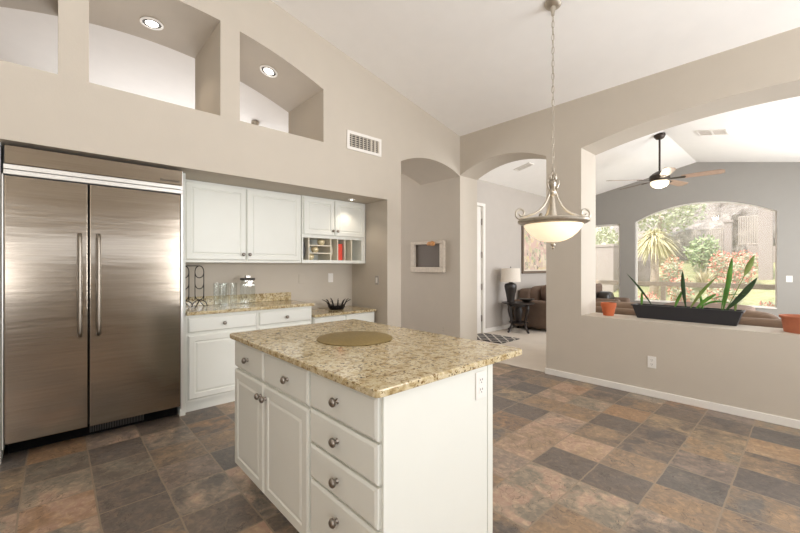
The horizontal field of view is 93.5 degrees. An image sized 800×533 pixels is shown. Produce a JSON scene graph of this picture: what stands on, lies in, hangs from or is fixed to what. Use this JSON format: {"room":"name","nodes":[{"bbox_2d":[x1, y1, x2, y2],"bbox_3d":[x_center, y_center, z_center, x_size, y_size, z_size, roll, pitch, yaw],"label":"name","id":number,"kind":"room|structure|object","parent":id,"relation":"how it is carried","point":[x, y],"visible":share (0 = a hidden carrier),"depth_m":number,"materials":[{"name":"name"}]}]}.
{"room":"kitchen","nodes":[
{"label":"kitchen","id":0,"kind":"room"},
{"bbox_2d":[0,0,459,326],"bbox_3d":[-2.172,-0.937,3.386,7.559,4.515,0.830,0,0,-42],"label":"wall","id":1,"kind":"structure","parent":0,"point":[325,94],"depth_m":3.62,"materials":[{"name":"beige paint"}]},
{"bbox_2d":[140,17,163,29],"bbox_3d":[-2.258,-2.205,3.422,0.183,0.019,0.183,0,0,-42],"label":"recessed light","id":2,"kind":"object","parent":1,"relation":"in","point":[151,23],"visible":1,"depth_m":3.41,"materials":[{"name":"white paint"}]},
{"bbox_2d":[260,65,277,77],"bbox_3d":[-1.391,-2.067,3.984,0.178,0.058,0.183,0,0,-42],"label":"recessed light","id":3,"kind":"object","parent":1,"relation":"in","point":[266,70],"visible":1,"depth_m":3.97,"materials":[{"name":"white paint"}]},
{"bbox_2d":[347,130,380,156],"bbox_3d":[-0.414,-1.442,4.421,0.500,0.213,0.012,0,0,-42],"label":"air vent","id":4,"kind":"object","parent":1,"relation":"in","point":[356,141],"visible":1,"depth_m":4.40,"materials":[{"name":"white metal"}]},
{"bbox_2d":[375,276,378,284],"bbox_3d":[-0.298,0.175,4.813,0.009,0.118,0.074,0,0,-42],"label":"light switch","id":5,"kind":"object","parent":1,"relation":"attached to","point":[376,277],"visible":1,"depth_m":4.80,"materials":[{"name":"beige plastic"}]},
{"bbox_2d":[185,263,351,308],"bbox_3d":[-2.288,0.245,3.789,4.330,2.150,0.068,0,0,-42],"label":"wall","id":6,"kind":"structure","parent":0,"point":[219,278],"depth_m":4.50,"materials":[{"name":"beige paint"}]},
{"bbox_2d":[185,292,290,305],"bbox_3d":[-1.802,0.359,4.167,1.265,0.094,0.025,0,0,-42],"label":"backsplash","id":7,"kind":"structure","parent":6,"relation":"attached to","point":[241,298],"depth_m":4.17,"materials":[{"name":"beige stone"}]},
{"bbox_2d":[185,179,300,262],"bbox_3d":[-1.694,-0.433,4.036,1.246,0.787,0.361,0,0,-42],"label":"upper cabinet","id":8,"kind":"object","parent":6,"relation":"attached to","point":[224,223],"visible":0.91,"depth_m":3.88,"materials":[{"name":"white paint"}]},
{"bbox_2d":[328,273,332,281],"bbox_3d":[-0.919,0.150,4.987,0.074,0.118,0.009,0,0,-42],"label":"light switch","id":9,"kind":"object","parent":6,"relation":"attached to","point":[330,275],"visible":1,"depth_m":4.98,"materials":[{"name":"white plastic"}]},
{"bbox_2d":[301,195,364,263],"bbox_3d":[-0.887,-0.433,4.765,0.920,0.787,0.373,0,0,-42],"label":"upper cabinet","id":10,"kind":"object","parent":6,"relation":"attached to","point":[336,222],"visible":0.85,"depth_m":4.67,"materials":[{"name":"white paint"}]},
{"bbox_2d":[311,247,318,252],"bbox_3d":[-1.035,-0.205,4.566,0.094,0.076,0.094,0,0,-42],"label":"ceramic jar","id":11,"kind":"object","parent":10,"relation":"on","point":[313,249],"visible":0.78,"depth_m":4.53,"materials":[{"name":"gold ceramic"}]},
{"bbox_2d":[309,245,329,246],"bbox_3d":[-1.062,-0.252,4.635,0.285,0.012,0.299,0,0,-42],"label":"shelf","id":12,"kind":"object","parent":10,"relation":"attached to","point":[309,245],"depth_m":4.62,"materials":[{"name":"white wood"}]},
{"bbox_2d":[317,239,324,244],"bbox_3d":[-0.972,-0.296,4.624,0.094,0.076,0.094,0,0,-42],"label":"ceramic jar","id":13,"kind":"object","parent":10,"relation":"on","point":[320,241],"visible":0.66,"depth_m":4.59,"materials":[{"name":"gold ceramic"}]},
{"bbox_2d":[338,244,341,259],"bbox_3d":[-0.818,-0.180,4.805,0.060,0.204,0.200,0,0,-42],"label":"book","id":14,"kind":"object","parent":10,"relation":"in","point":[339,245],"visible":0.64,"depth_m":4.73,"materials":[{"name":"red paper"}]},
{"bbox_2d":[0,362,799,532],"bbox_3d":[-1.577,1.380,2.758,7.590,0.120,12.400,0,0,-42],"label":"floor","id":15,"kind":"structure","parent":0,"point":[570,456],"depth_m":2.41,"materials":[{"name":"tile"}]},
{"bbox_2d":[0,142,5,464],"bbox_3d":[-2.897,0.246,2.731,0.044,2.148,0.660,0,0,-42],"label":"end panel","id":16,"kind":"object","parent":15,"relation":"on","point":[1,450],"visible":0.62,"depth_m":2.55,"materials":[{"name":"white paint"}]},
{"bbox_2d":[2,144,182,453],"bbox_3d":[-2.450,0.246,3.074,1.067,2.123,0.736,0,0,-42],"label":"refrigerator","id":17,"kind":"object","parent":15,"relation":"on","point":[92,248],"visible":1,"depth_m":2.78,"materials":[{"name":"silver metal"}]},
{"bbox_2d":[177,173,184,415],"bbox_3d":[-2.107,0.246,3.527,0.045,2.148,0.550,0,0,-42],"label":"end panel","id":18,"kind":"object","parent":15,"relation":"on","point":[180,412],"visible":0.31,"depth_m":3.33,"materials":[{"name":"white paint"}]},
{"bbox_2d":[185,310,256,412],"bbox_3d":[-1.838,0.879,3.742,0.637,0.882,0.595,0,0,-42],"label":"base cabinet","id":19,"kind":"object","parent":15,"relation":"on","point":[210,366],"visible":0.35,"depth_m":3.48,"materials":[{"name":"white paint"}]},
{"bbox_2d":[185,292,313,315],"bbox_3d":[-1.611,0.374,3.959,1.265,0.124,0.590,0,0,-42],"label":"countertop","id":20,"kind":"structure","parent":19,"relation":"on","point":[262,301],"depth_m":4.02,"materials":[{"name":"beige stone"}]},
{"bbox_2d":[185,265,206,307],"bbox_3d":[-2.047,0.198,3.703,0.283,0.416,0.156,0,0,-42],"label":"wine rack","id":21,"kind":"object","parent":20,"relation":"on","point":[198,300],"visible":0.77,"depth_m":3.73,"materials":[{"name":"metal"}]},
{"bbox_2d":[240,275,254,286],"bbox_3d":[-1.653,0.250,4.079,0.124,0.310,0.130,0,0,-42],"label":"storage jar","id":22,"kind":"object","parent":20,"relation":"on","point":[247,277],"visible":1,"depth_m":4.04,"materials":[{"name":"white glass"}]},
{"bbox_2d":[257,306,311,329],"bbox_3d":[-1.376,0.879,4.164,0.612,0.882,0.595,0,0,-42],"label":"drawer","id":23,"kind":"object","parent":15,"relation":"on","point":[282,317],"visible":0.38,"depth_m":3.95,"materials":[{"name":"white paint"}]},
{"bbox_2d":[312,306,375,323],"bbox_3d":[-0.819,0.929,4.683,0.878,0.782,0.590,0,0,-42],"label":"desk","id":24,"kind":"object","parent":15,"relation":"on","point":[319,315],"visible":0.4,"depth_m":4.52,"materials":[{"name":"beige stone"}]},
{"bbox_2d":[323,299,350,309],"bbox_3d":[-0.800,0.471,4.745,0.330,0.133,0.334,0,0,-42],"label":"bowl","id":25,"kind":"object","parent":24,"relation":"on","point":[332,306],"visible":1,"depth_m":4.66,"materials":[{"name":"metal"}]},
{"bbox_2d":[329,306,343,309],"bbox_3d":[-0.797,0.517,4.729,0.199,0.040,0.199,0,0,-42],"label":"basin","id":26,"kind":"object","parent":25,"relation":"in","point":[330,307],"depth_m":4.65,"materials":[{"name":"metal"}]},
{"bbox_2d":[230,319,521,532],"bbox_3d":[-0.218,0.863,2.070,0.940,0.914,1.438,0,0,-42],"label":"kitchen island","id":27,"kind":"object","parent":15,"relation":"on","point":[392,436],"visible":1,"depth_m":1.57,"materials":[{"name":"white paint"}]},
{"bbox_2d":[230,319,521,397],"bbox_3d":[-0.216,0.420,2.073,0.933,0.029,1.438,0,0,-42],"label":"island countertop","id":28,"kind":"structure","parent":27,"relation":"on","point":[413,358],"depth_m":1.75,"materials":[{"name":"beige stone"}]},
{"bbox_2d":[317,331,392,345],"bbox_3d":[-0.253,0.403,2.121,0.424,0.006,0.424,0,0,-42],"label":"mat","id":29,"kind":"object","parent":28,"relation":"on","point":[347,338],"visible":1,"depth_m":2.09,"materials":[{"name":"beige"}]},
{"bbox_2d":[475,370,485,399],"bbox_3d":[0.354,0.518,1.647,0.074,0.118,0.007,0,0,-42],"label":"outlet","id":30,"kind":"object","parent":27,"relation":"attached to","point":[480,377],"visible":1,"depth_m":1.64,"materials":[{"name":"white plastic"}]},
{"bbox_2d":[479,376,483,383],"bbox_3d":[0.356,0.497,1.645,0.034,0.030,0.002,0,0,-42],"label":"socket","id":31,"kind":"object","parent":30,"relation":"attached to","point":[481,378],"depth_m":1.64,"materials":[{"name":"white plastic"}]},
{"bbox_2d":[479,386,483,393],"bbox_3d":[0.356,0.539,1.645,0.034,0.030,0.002,0,0,-42],"label":"socket","id":32,"kind":"object","parent":30,"relation":"attached to","point":[481,388],"depth_m":1.64,"materials":[{"name":"white plastic"}]},
{"bbox_2d":[0,0,799,135],"bbox_3d":[-1.548,-2.629,2.717,7.579,1.372,12.500,0,0,-42],"label":"ceiling","id":33,"kind":"structure","parent":0,"point":[470,65],"depth_m":3.87,"materials":[{"name":"white paint"}]},
{"bbox_2d":[251,120,258,124],"bbox_3d":[-2.361,-1.956,6.241,1.539,0.898,1.560,0,0,-42],"label":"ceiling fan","id":34,"kind":"object","parent":33,"relation":"hanging from","point":[252,121],"visible":0.03,"depth_m":6.18,"materials":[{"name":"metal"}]},
{"bbox_2d":[515,0,590,249],"bbox_3d":[1.304,-1.201,3.205,0.580,2.109,0.580,0,0,-42],"label":"pendant light","id":35,"kind":"object","parent":33,"relation":"hanging from","point":[554,227],"visible":1,"depth_m":3.15,"materials":[{"name":"white glass"}]},
{"bbox_2d":[477,179,545,327],"bbox_3d":[2.561,-0.280,8.381,5.315,3.200,0.176,0,0,-42],"label":"wall","id":36,"kind":"structure","parent":0,"point":[503,232],"depth_m":7.91,"materials":[{"name":"grey paint"}]},
{"bbox_2d":[477,202,485,332],"bbox_3d":[1.303,0.038,7.121,1.008,2.556,0.140,0,0,-42],"label":"door","id":37,"kind":"structure","parent":36,"relation":"in","point":[481,207],"depth_m":7.41,"materials":[{"name":"white paint"}]},
{"bbox_2d":[486,324,515,332],"bbox_3d":[2.625,1.276,8.311,5.315,0.081,0.014,0,0,-42],"label":"baseboard","id":38,"kind":"structure","parent":36,"relation":"attached to","point":[507,325],"depth_m":7.76,"materials":[{"name":"white paint"}]},
{"bbox_2d":[521,226,545,273],"bbox_3d":[3.186,-0.440,8.805,1.260,1.200,0.038,0,0,-42],"label":"painting","id":39,"kind":"object","parent":36,"relation":"attached to","point":[533,250],"visible":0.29,"depth_m":8.65,"materials":[{"name":"paper"}]},
{"bbox_2d":[477,326,545,371],"bbox_3d":[4.370,1.378,6.292,5.960,0.124,5.800,0,0,-42],"label":"floor","id":40,"kind":"structure","parent":0,"point":[533,344],"depth_m":6.26,"materials":[{"name":"beige carpet"}]},
{"bbox_2d":[477,333,519,343],"bbox_3d":[1.686,1.308,6.888,0.620,0.012,0.780,0,0,-42],"label":"rug","id":41,"kind":"object","parent":40,"relation":"on","point":[494,338],"visible":0.76,"depth_m":6.80,"materials":[{"name":"grey fabric"}]},
{"bbox_2d":[502,301,534,333],"bbox_3d":[2.382,1.018,7.565,0.630,0.596,0.630,0,0,-42],"label":"side table","id":42,"kind":"object","parent":40,"relation":"on","point":[518,305],"visible":0.94,"depth_m":7.45,"materials":[{"name":"brown wood"}]},
{"bbox_2d":[501,267,520,302],"bbox_3d":[2.226,0.359,7.565,0.383,0.719,0.383,0,0,-42],"label":"table lamp","id":43,"kind":"object","parent":42,"relation":"on","point":[510,275],"visible":1,"depth_m":7.46,"materials":[{"name":"fabric"}]},
{"bbox_2d":[509,320,527,323],"bbox_3d":[2.382,1.120,7.565,0.378,0.020,0.378,0,0,-42],"label":"shelf","id":44,"kind":"object","parent":42,"relation":"attached to","point":[511,321],"depth_m":7.46,"materials":[{"name":"brown wood"}]},
{"bbox_2d":[518,298,533,301],"bbox_3d":[2.545,0.683,7.564,0.316,0.071,0.316,0,0,-42],"label":"dish","id":45,"kind":"object","parent":42,"relation":"on","point":[522,299],"visible":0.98,"depth_m":7.49,"materials":[{"name":"ceramic"}]},
{"bbox_2d":[513,285,545,329],"bbox_3d":[3.552,0.868,8.523,2.300,0.895,0.864,0,0,-42],"label":"sofa","id":46,"kind":"object","parent":40,"relation":"on","point":[536,318],"visible":0.24,"depth_m":7.76,"materials":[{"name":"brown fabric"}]},
{"bbox_2d":[530,285,543,300],"bbox_3d":[3.151,0.620,8.294,0.900,0.400,0.280,0,0,-42],"label":"cushion","id":47,"kind":"object","parent":46,"relation":"on","point":[535,292],"depth_m":7.98,"materials":[{"name":"brown fabric"}]},
{"bbox_2d":[541,285,545,300],"bbox_3d":[3.131,0.565,7.924,0.400,0.360,0.240,0,0,-42],"label":"cushion","id":48,"kind":"object","parent":46,"relation":"on","point":[543,289],"visible":0.23,"depth_m":7.82,"materials":[{"name":"brown leather"}]},
{"bbox_2d":[596,283,629,301],"bbox_3d":[4.677,0.858,8.448,0.800,0.915,0.730,0,0,-42],"label":"armchair","id":49,"kind":"object","parent":40,"relation":"on","point":[601,295],"visible":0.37,"depth_m":8.39,"materials":[{"name":"brown fabric"}]},
{"bbox_2d":[596,291,613,298],"bbox_3d":[4.640,0.720,8.503,0.400,0.320,0.310,0,0,-42],"label":"cushion","id":50,"kind":"object","parent":49,"relation":"on","point":[599,294],"depth_m":8.38,"materials":[{"name":"fabric"}]},
{"bbox_2d":[596,301,782,327],"bbox_3d":[3.703,0.885,4.228,0.930,0.860,3.150,0,0,-42],"label":"sofa","id":51,"kind":"object","parent":40,"relation":"on","point":[750,317],"visible":0.05,"depth_m":3.83,"materials":[{"name":"beige fabric"}]},
{"bbox_2d":[596,301,645,308],"bbox_3d":[2.879,0.610,4.796,0.260,0.310,0.930,0,0,-42],"label":"cushion","id":52,"kind":"object","parent":51,"relation":"on","point":[627,305],"depth_m":4.75,"materials":[{"name":"beige fabric"}]},
{"bbox_2d":[707,307,778,318],"bbox_3d":[3.510,0.610,4.105,0.260,0.310,0.930,0,0,-42],"label":"cushion","id":53,"kind":"object","parent":51,"relation":"on","point":[749,313],"depth_m":3.83,"materials":[{"name":"beige fabric"}]},
{"bbox_2d":[663,302,755,310],"bbox_3d":[4.411,0.927,5.402,0.920,0.775,1.000,0,0,-42],"label":"ottoman","id":54,"kind":"object","parent":40,"relation":"on","point":[715,305],"visible":0.16,"depth_m":5.24,"materials":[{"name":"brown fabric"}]},
{"bbox_2d":[401,27,799,419],"bbox_3d":[1.393,-0.555,5.403,0.426,3.750,12.300,0,0,-42],"label":"wall","id":55,"kind":"structure","parent":0,"point":[754,368],"depth_m":4.17,"materials":[{"name":"beige paint"}]},
{"bbox_2d":[411,240,444,272],"bbox_3d":[0.427,-0.158,6.071,0.098,0.505,0.730,0,0,-42],"label":"framed panel","id":56,"kind":"object","parent":55,"relation":"attached to","point":[426,256],"visible":1,"depth_m":6.07,"materials":[{"name":"beige wood"}]},
{"bbox_2d":[601,302,615,315],"bbox_3d":[2.399,0.490,4.328,0.160,0.145,0.160,0,0,-42],"label":"flower pot","id":57,"kind":"object","parent":55,"relation":"on","point":[608,308],"visible":1,"depth_m":4.27,"materials":[{"name":"orange ceramic"}]},
{"bbox_2d":[648,356,655,368],"bbox_3d":[2.553,0.970,3.811,0.007,0.118,0.074,0,0,-42],"label":"outlet","id":58,"kind":"object","parent":55,"relation":"attached to","point":[651,360],"visible":1,"depth_m":3.81,"materials":[{"name":"white plastic"}]},
{"bbox_2d":[545,368,799,428],"bbox_3d":[3.707,1.285,2.858,0.440,0.070,5.222,0,0,-42],"label":"baseboard","id":59,"kind":"structure","parent":55,"relation":"attached to","point":[774,419],"depth_m":3.60,"materials":[{"name":"white paint"}]},
{"bbox_2d":[627,255,757,325],"bbox_3d":[2.950,0.226,3.876,0.190,0.673,1.078,0,0,-42],"label":"planter","id":60,"kind":"object","parent":55,"relation":"on","point":[719,316],"visible":1,"depth_m":3.74,"materials":[{"name":"grey plastic"}]},
{"bbox_2d":[779,314,799,333],"bbox_3d":[3.433,0.492,3.196,0.304,0.140,0.304,0,0,-42],"label":"flower pot","id":61,"kind":"object","parent":55,"relation":"on","point":[790,323],"visible":1,"depth_m":3.19,"materials":[{"name":"ceramic"}]},
{"bbox_2d":[479,96,799,196],"bbox_3d":[4.446,-2.012,6.328,5.700,0.724,5.850,0,0,-42],"label":"ceiling","id":62,"kind":"structure","parent":0,"point":[770,131],"depth_m":6.79,"materials":[{"name":"white paint"}]},
{"bbox_2d":[514,162,533,170],"bbox_3d":[2.299,-1.848,6.988,0.170,0.077,0.320,0,0,-42],"label":"ceiling vent","id":63,"kind":"object","parent":62,"relation":"in","point":[529,164],"visible":1,"depth_m":6.98,"materials":[{"name":"white metal"}]},
{"bbox_2d":[607,132,724,189],"bbox_3d":[4.449,-1.790,6.351,1.620,0.916,1.582,0,0,-42],"label":"ceiling fan","id":64,"kind":"object","parent":62,"relation":"hanging from","point":[659,179],"visible":1,"depth_m":6.28,"materials":[{"name":"brown metal"}]},
{"bbox_2d":[695,129,728,135],"bbox_3d":[4.942,-2.124,5.962,0.300,0.090,0.380,0,0,-42],"label":"ceiling vent","id":65,"kind":"object","parent":62,"relation":"in","point":[718,131],"visible":1,"depth_m":5.95,"materials":[{"name":"white metal"}]},
{"bbox_2d":[596,162,799,318],"bbox_3d":[6.477,-0.480,8.182,0.200,3.600,5.750,0,0,-42],"label":"wall","id":66,"kind":"structure","parent":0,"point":[775,186],"depth_m":7.75,"materials":[{"name":"grey paint"}]},
{"bbox_2d":[596,224,619,296],"bbox_3d":[5.145,-0.093,9.567,0.140,1.934,0.849,0,0,-42],"label":"window","id":67,"kind":"structure","parent":66,"relation":"attached to","point":[607,224],"depth_m":9.28,"materials":[{"name":"white paint"}]},
{"bbox_2d":[635,201,776,308],"bbox_3d":[6.457,-0.288,8.130,0.140,2.204,2.400,0,0,-42],"label":"window","id":68,"kind":"structure","parent":66,"relation":"attached to","point":[637,299],"depth_m":7.93,"materials":[{"name":"white paint"}]},
{"bbox_2d":[786,276,792,281],"bbox_3d":[7.336,0.235,7.085,0.009,0.120,0.085,0,0,-42],"label":"light switch","id":69,"kind":"object","parent":66,"relation":"attached to","point":[788,278],"visible":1,"depth_m":7.08,"materials":[{"name":"white plastic"}]},
{"label":"outside","id":70,"kind":"structure","parent":0,"visible":0},
{"bbox_2d":[596,203,747,250],"bbox_3d":[13.982,-4.752,19.538,9.000,9.064,18.000,0,0,-42],"label":"hillside","id":71,"kind":"structure","parent":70,"point":[718,212],"depth_m":16.62,"materials":[{"name":"beige stone"}]},
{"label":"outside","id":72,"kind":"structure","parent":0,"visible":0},
{"bbox_2d":[613,252,774,306],"bbox_3d":[8.546,0.338,13.220,9.550,2.126,14.000,0,0,-42],"label":"lawn","id":73,"kind":"structure","parent":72,"point":[754,296],"depth_m":11.71,"materials":[{"name":"green plant"}]},
{"bbox_2d":[596,244,618,292],"bbox_3d":[7.444,0.102,13.500,0.660,1.764,0.660,0,0,-42],"label":"stucco pillar","id":74,"kind":"structure","parent":73,"relation":"on","point":[607,255],"depth_m":13.27,"materials":[{"name":"beige concrete"}]},
{"bbox_2d":[596,226,618,244],"bbox_3d":[9.050,-0.971,17.055,1.596,1.929,1.905,0,0,-42],"label":"shrub","id":75,"kind":"object","parent":73,"relation":"on","point":[603,231],"visible":0.23,"depth_m":16.68,"materials":[{"name":"green plant"}]},
{"bbox_2d":[638,291,659,299],"bbox_3d":[7.315,1.030,11.097,0.700,0.611,0.780,0,0,-42],"label":"shrub","id":76,"kind":"object","parent":73,"relation":"on","point":[647,295],"visible":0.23,"depth_m":11.02,"materials":[{"name":"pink plant"}]},
{"bbox_2d":[638,241,660,286],"bbox_3d":[8.610,0.122,13.543,1.098,2.162,1.227,0,0,-32],"label":"stucco pillar","id":77,"kind":"structure","parent":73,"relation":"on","point":[644,272],"depth_m":13.04,"materials":[{"name":"beige concrete"}]},
{"bbox_2d":[638,228,681,299],"bbox_3d":[8.034,-0.047,11.832,1.656,2.333,1.615,0,0,-42],"label":"palm tree","id":78,"kind":"object","parent":73,"relation":"on","point":[652,242],"visible":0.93,"depth_m":11.72,"materials":[{"name":"green plant"}]},
{"bbox_2d":[659,256,684,281],"bbox_3d":[9.214,0.151,12.751,0.699,1.100,0.666,0,0,16],"label":"shrub","id":79,"kind":"object","parent":73,"relation":"on","point":[667,268],"visible":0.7,"depth_m":12.68,"materials":[{"name":"green plant"}]},
{"bbox_2d":[638,203,711,266],"bbox_3d":[10.300,-1.702,14.837,1.976,3.855,3.114,0,0,-42],"label":"leafy tree","id":80,"kind":"object","parent":73,"relation":"on","point":[668,218],"visible":0.28,"depth_m":14.46,"materials":[{"name":"green plant"}]},
{"bbox_2d":[666,277,694,301],"bbox_3d":[8.238,0.708,11.064,0.666,0.957,0.722,0,0,-42],"label":"shrub","id":81,"kind":"object","parent":73,"relation":"on","point":[688,289],"visible":0.53,"depth_m":11.00,"materials":[{"name":"green plant"}]},
{"bbox_2d":[596,280,774,300],"bbox_3d":[6.803,0.884,9.530,0.100,0.988,6.100,0,0,-42],"label":"rail","id":82,"kind":"object","parent":73,"relation":"on","point":[662,285],"visible":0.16,"depth_m":9.33,"materials":[{"name":"brown wood"}]},
{"bbox_2d":[661,228,710,259],"bbox_3d":[11.534,-0.765,15.536,1.296,1.733,2.019,0,0,-42],"label":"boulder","id":83,"kind":"object","parent":73,"relation":"on","point":[682,237],"visible":0.33,"depth_m":15.02,"materials":[{"name":"beige stone"}]},
{"bbox_2d":[683,233,721,268],"bbox_3d":[10.762,-0.538,13.373,1.118,1.286,1.020,0,0,26],"label":"shrub","id":84,"kind":"object","parent":73,"relation":"on","point":[707,252],"visible":0.91,"depth_m":13.25,"materials":[{"name":"green plant"}]},
{"bbox_2d":[689,267,719,282],"bbox_3d":[9.669,0.328,11.884,1.331,0.701,1.399,0,0,-42],"label":"fountain grass","id":85,"kind":"object","parent":73,"relation":"on","point":[703,277],"depth_m":11.86,"materials":[{"name":"beige plant"}]},
{"bbox_2d":[691,228,723,266],"bbox_3d":[11.254,-0.608,13.777,0.039,1.555,0.930,0,0,-42],"label":"iron fence","id":86,"kind":"object","parent":73,"relation":"on","point":[711,229],"visible":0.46,"depth_m":13.72,"materials":[{"name":"grey metal"}]},
{"bbox_2d":[708,250,734,278],"bbox_3d":[10.700,-0.039,12.486,0.699,1.017,0.781,0,0,-42],"label":"shrub","id":87,"kind":"object","parent":73,"relation":"on","point":[720,267],"visible":0.76,"depth_m":12.42,"materials":[{"name":"green plant"}]},
{"bbox_2d":[705,277,737,302],"bbox_3d":[8.976,0.711,10.543,0.618,0.827,0.720,0,0,-42],"label":"shrub","id":88,"kind":"object","parent":73,"relation":"on","point":[718,280],"visible":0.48,"depth_m":10.47,"materials":[{"name":"green plant"}]},
{"bbox_2d":[723,220,733,262],"bbox_3d":[11.585,-0.720,13.266,0.260,1.820,0.260,0,0,-42],"label":"stucco pillar","id":89,"kind":"structure","parent":73,"relation":"on","point":[727,223],"depth_m":13.19,"materials":[{"name":"beige concrete"}]},
{"bbox_2d":[723,258,757,283],"bbox_3d":[10.488,0.192,11.576,0.728,0.944,0.794,0,0,-42],"label":"shrub","id":90,"kind":"object","parent":73,"relation":"on","point":[740,266],"visible":0.69,"depth_m":11.49,"materials":[{"name":"green plant"}]},
{"bbox_2d":[728,250,757,268],"bbox_3d":[11.586,-0.158,12.682,0.715,0.805,0.934,0,0,-42],"label":"shrub","id":91,"kind":"object","parent":73,"relation":"on","point":[745,255],"visible":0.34,"depth_m":12.63,"materials":[{"name":"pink plant"}]},
{"bbox_2d":[731,205,774,255],"bbox_3d":[13.416,-1.172,14.052,1.372,2.743,1.824,0,0,-42],"label":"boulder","id":92,"kind":"object","parent":73,"relation":"on","point":[748,210],"visible":0.22,"depth_m":14.01,"materials":[{"name":"beige stone"}]},
{"bbox_2d":[744,246,774,262],"bbox_3d":[12.980,-0.290,12.813,0.250,0.820,1.820,0,0,-42],"label":"wall","id":93,"kind":"structure","parent":73,"relation":"on","point":[753,250],"depth_m":13.21,"materials":[{"name":"paint"}]},
{"bbox_2d":[738,215,757,246],"bbox_3d":[12.470,-1.258,13.364,0.039,1.113,0.680,0,0,-42],"label":"iron fence","id":94,"kind":"object","parent":93,"relation":"on","point":[743,244],"visible":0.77,"depth_m":13.42,"materials":[{"name":"grey metal"}]},
{"bbox_2d":[758,207,772,279],"bbox_3d":[11.457,-0.732,11.775,0.380,2.496,0.380,0,0,-42],"label":"stucco pillar","id":95,"kind":"structure","parent":73,"relation":"on","point":[765,216],"depth_m":11.67,"materials":[{"name":"beige concrete"}]},
{"bbox_2d":[759,300,774,306],"bbox_3d":[8.829,1.126,8.990,0.661,0.622,0.626,0,0,30],"label":"shrub","id":96,"kind":"object","parent":73,"relation":"on","point":[770,304],"visible":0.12,"depth_m":8.97,"materials":[{"name":"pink plant"}]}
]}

